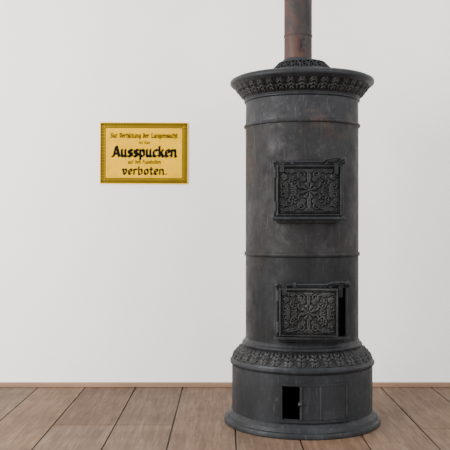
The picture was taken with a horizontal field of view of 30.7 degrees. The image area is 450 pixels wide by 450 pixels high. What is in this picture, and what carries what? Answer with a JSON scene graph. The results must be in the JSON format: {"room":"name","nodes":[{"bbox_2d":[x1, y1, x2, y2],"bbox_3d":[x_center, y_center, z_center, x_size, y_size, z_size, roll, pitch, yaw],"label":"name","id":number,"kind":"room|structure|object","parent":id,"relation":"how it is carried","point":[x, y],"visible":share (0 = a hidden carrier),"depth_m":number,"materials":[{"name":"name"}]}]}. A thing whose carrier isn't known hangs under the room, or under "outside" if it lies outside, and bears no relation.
{"room":"room with stove","nodes":[
{"label":"room with stove","id":0,"kind":"room"},
{"bbox_2d":[104,388,302,449],"bbox_3d":[0.000,1.036,1.093,12.000,0.048,8.187,0,0,0],"label":"subfloor","id":1,"kind":"structure","parent":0,"point":[182,388],"depth_m":3.97,"materials":[{"name":"brown wood"}]},
{"bbox_2d":[0,387,449,449],"bbox_3d":[-0.095,1.015,1.042,11.403,0.030,8.075,0,0,0],"label":"floorboards","id":2,"kind":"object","parent":1,"relation":"on","point":[33,418],"visible":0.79,"depth_m":4.20,"materials":[{"name":"brown wood"}]},
{"bbox_2d":[224,394,380,439],"bbox_3d":[0.393,0.967,4.200,0.794,0.066,0.794,0,0,0],"label":"ring","id":3,"kind":"object","parent":2,"relation":"on","point":[362,426],"visible":0.58,"depth_m":3.87,"materials":[{"name":"metal"}]},
{"bbox_2d":[232,365,372,423],"bbox_3d":[0.393,0.822,4.200,0.714,0.236,0.714,0,0,0],"label":"base drum","id":4,"kind":"object","parent":3,"relation":"on","point":[255,395],"visible":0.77,"depth_m":3.93,"materials":[{"name":"black metal"}]},
{"bbox_2d":[283,386,299,418],"bbox_3d":[0.393,0.824,4.200,0.690,0.228,0.690,0,0,0],"label":"opening","id":5,"kind":"object","parent":4,"relation":"attached to","point":[291,410],"visible":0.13,"depth_m":4.31,"materials":[{"name":"black"}]},
{"bbox_2d":[298,385,347,419],"bbox_3d":[0.454,0.836,3.865,0.255,0.156,0.050,0,0,-20],"label":"slide","id":6,"kind":"object","parent":5,"relation":"attached to","point":[300,404],"visible":1,"depth_m":3.84,"materials":[{"name":"grey metal"}]},
{"bbox_2d":[232,343,371,367],"bbox_3d":[0.393,0.638,4.200,0.710,0.065,0.708,0,0,0],"label":"frieze","id":7,"kind":"object","parent":4,"relation":"on","point":[360,355],"visible":0.73,"depth_m":3.91,"materials":[{"name":"metal"}]},
{"bbox_2d":[242,336,361,352],"bbox_3d":[0.393,0.592,4.200,0.612,0.038,0.612,0,0,0],"label":"stove molding","id":8,"kind":"object","parent":7,"relation":"on","point":[284,348],"visible":0.62,"depth_m":3.94,"materials":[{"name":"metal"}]},
{"bbox_2d":[244,94,359,344],"bbox_3d":[0.393,-0.033,4.200,0.594,1.225,0.594,0,0,0],"label":"shell","id":9,"kind":"object","parent":8,"relation":"on","point":[306,127],"visible":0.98,"depth_m":3.97,"materials":[{"name":"metal"}]},
{"bbox_2d":[244,90,359,103],"bbox_3d":[0.393,-0.634,4.200,0.590,0.024,0.590,0,0,0],"label":"upper collar","id":10,"kind":"object","parent":9,"relation":"attached to","point":[297,92],"visible":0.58,"depth_m":3.94,"materials":[{"name":"metal"}]},
{"bbox_2d":[235,76,368,100],"bbox_3d":[0.393,-0.672,4.200,0.682,0.060,0.684,0,0,-33],"label":"frieze","id":11,"kind":"object","parent":10,"relation":"on","point":[355,87],"visible":0.66,"depth_m":3.93,"materials":[{"name":"metal"}]},
{"bbox_2d":[230,58,373,90],"bbox_3d":[0.393,-0.768,4.200,0.732,0.139,0.732,0,0,0],"label":"crown molding","id":12,"kind":"structure","parent":11,"relation":"on","point":[287,71],"depth_m":3.91,"materials":[{"name":"metal"}]},
{"bbox_2d":[283,0,311,60],"bbox_3d":[0.374,-1.325,4.603,0.262,1.071,1.008,0,0,0],"label":"pipe","id":13,"kind":"object","parent":12,"relation":"on","point":[297,13],"visible":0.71,"depth_m":4.14,"materials":[{"name":"metal"}]},
{"bbox_2d":[283,57,311,60],"bbox_3d":[0.374,-0.831,4.200,0.160,0.032,0.160,0,0,0],"label":"socket","id":14,"kind":"object","parent":13,"relation":"attached to","point":[285,58],"depth_m":4.14,"materials":[{"name":"metal"}]},
{"bbox_2d":[285,60,322,66],"bbox_3d":[0.393,-0.805,4.200,0.260,0.060,0.260,0,0,0],"label":"pipe collar","id":15,"kind":"object","parent":12,"relation":"on","point":[299,60],"visible":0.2,"depth_m":4.10,"materials":[{"name":"black metal"}]},
{"bbox_2d":[271,163,345,222],"bbox_3d":[0.397,-0.151,3.934,0.347,0.282,0.139,0,0,0],"label":"door","id":16,"kind":"structure","parent":9,"relation":"attached to","point":[277,219],"depth_m":3.87,"materials":[{"name":"black metal"}]},
{"bbox_2d":[273,157,345,211],"bbox_3d":[0.398,-0.192,3.863,0.348,0.257,0.089,0,0,0],"label":"hardware piece","id":17,"kind":"object","parent":9,"relation":"attached to","point":[343,160],"depth_m":3.86,"materials":[{"name":"black metal"}]},
{"bbox_2d":[274,286,349,341],"bbox_3d":[0.412,0.423,3.934,0.355,0.270,0.138,0,0,0],"label":"door frame","id":18,"kind":"structure","parent":9,"relation":"attached to","point":[276,335],"depth_m":3.89,"materials":[{"name":"black metal"}]},
{"bbox_2d":[279,288,337,336],"bbox_3d":[0.393,0.412,3.857,0.275,0.228,0.052,0,0,0],"label":"door","id":19,"kind":"structure","parent":18,"relation":"attached to","point":[303,312],"depth_m":3.85,"materials":[{"name":"black metal"}]},
{"bbox_2d":[275,281,350,331],"bbox_3d":[0.414,0.383,3.863,0.356,0.246,0.089,0,0,0],"label":"hardware piece","id":20,"kind":"object","parent":18,"relation":"attached to","point":[340,284],"depth_m":3.86,"materials":[{"name":"black metal"}]},
{"bbox_2d":[230,355,374,375],"bbox_3d":[0.393,0.689,4.200,0.734,0.039,0.734,0,0,0],"label":"rim","id":21,"kind":"object","parent":4,"relation":"on","point":[239,364],"depth_m":3.88,"materials":[{"name":"black metal"}]},
{"bbox_2d":[279,381,349,422],"bbox_3d":[0.425,0.836,3.869,0.339,0.184,0.070,0,0,0],"label":"door frame","id":22,"kind":"structure","parent":4,"relation":"attached to","point":[281,385],"depth_m":3.86,"materials":[{"name":"black metal"}]},
{"bbox_2d":[0,0,449,387],"bbox_3d":[0.000,-0.625,5.212,12.000,3.350,0.250,0,0,0],"label":"wall","id":23,"kind":"structure","parent":0,"point":[99,282],"depth_m":5.09,"materials":[{"name":"paint"}]},
{"bbox_2d":[100,122,187,183],"bbox_3d":[-0.502,-0.445,5.082,0.546,0.382,0.009,0,0,0],"label":"warning sign","id":24,"kind":"object","parent":23,"relation":"attached to","point":[130,152],"visible":1,"depth_m":5.08,"materials":[{"name":"yellow metal"}]},
{"bbox_2d":[0,382,449,386],"bbox_3d":[0.000,0.987,5.072,12.000,0.026,0.030,0,0,0],"label":"baseboard","id":25,"kind":"structure","parent":23,"relation":"attached to","point":[2,384],"depth_m":5.06,"materials":[{"name":"brown wood"}]},
{"bbox_2d":[26,390,443,426],"bbox_3d":[-0.095,1.001,4.510,11.317,0.003,0.887,0,0,0],"label":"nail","id":26,"kind":"object","parent":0,"point":[26,390],"visible":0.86,"depth_m":4.13,"materials":[{"name":"brown metal"}]},
{"bbox_2d":[276,216,339,216],"bbox_3d":[0.397,-0.161,3.956,0.315,0.246,0.094,0,0,0],"label":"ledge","id":27,"kind":"structure","parent":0,"point":[276,216],"depth_m":3.91,"materials":[{"name":"black metal"}]},
{"bbox_2d":[302,385,345,419],"bbox_3d":[0.466,0.836,3.867,0.233,0.158,0.058,0,0,0],"label":"plate","id":28,"kind":"object","parent":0,"point":[333,398],"depth_m":3.85,"materials":[{"name":"grey metal"}]},
{"bbox_2d":[338,288,344,335],"bbox_3d":[0.412,0.413,3.956,0.323,0.234,0.094,0,0,0],"label":"opening","id":29,"kind":"structure","parent":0,"point":[341,301],"depth_m":3.91,"materials":[{"name":"black"}]}
]}

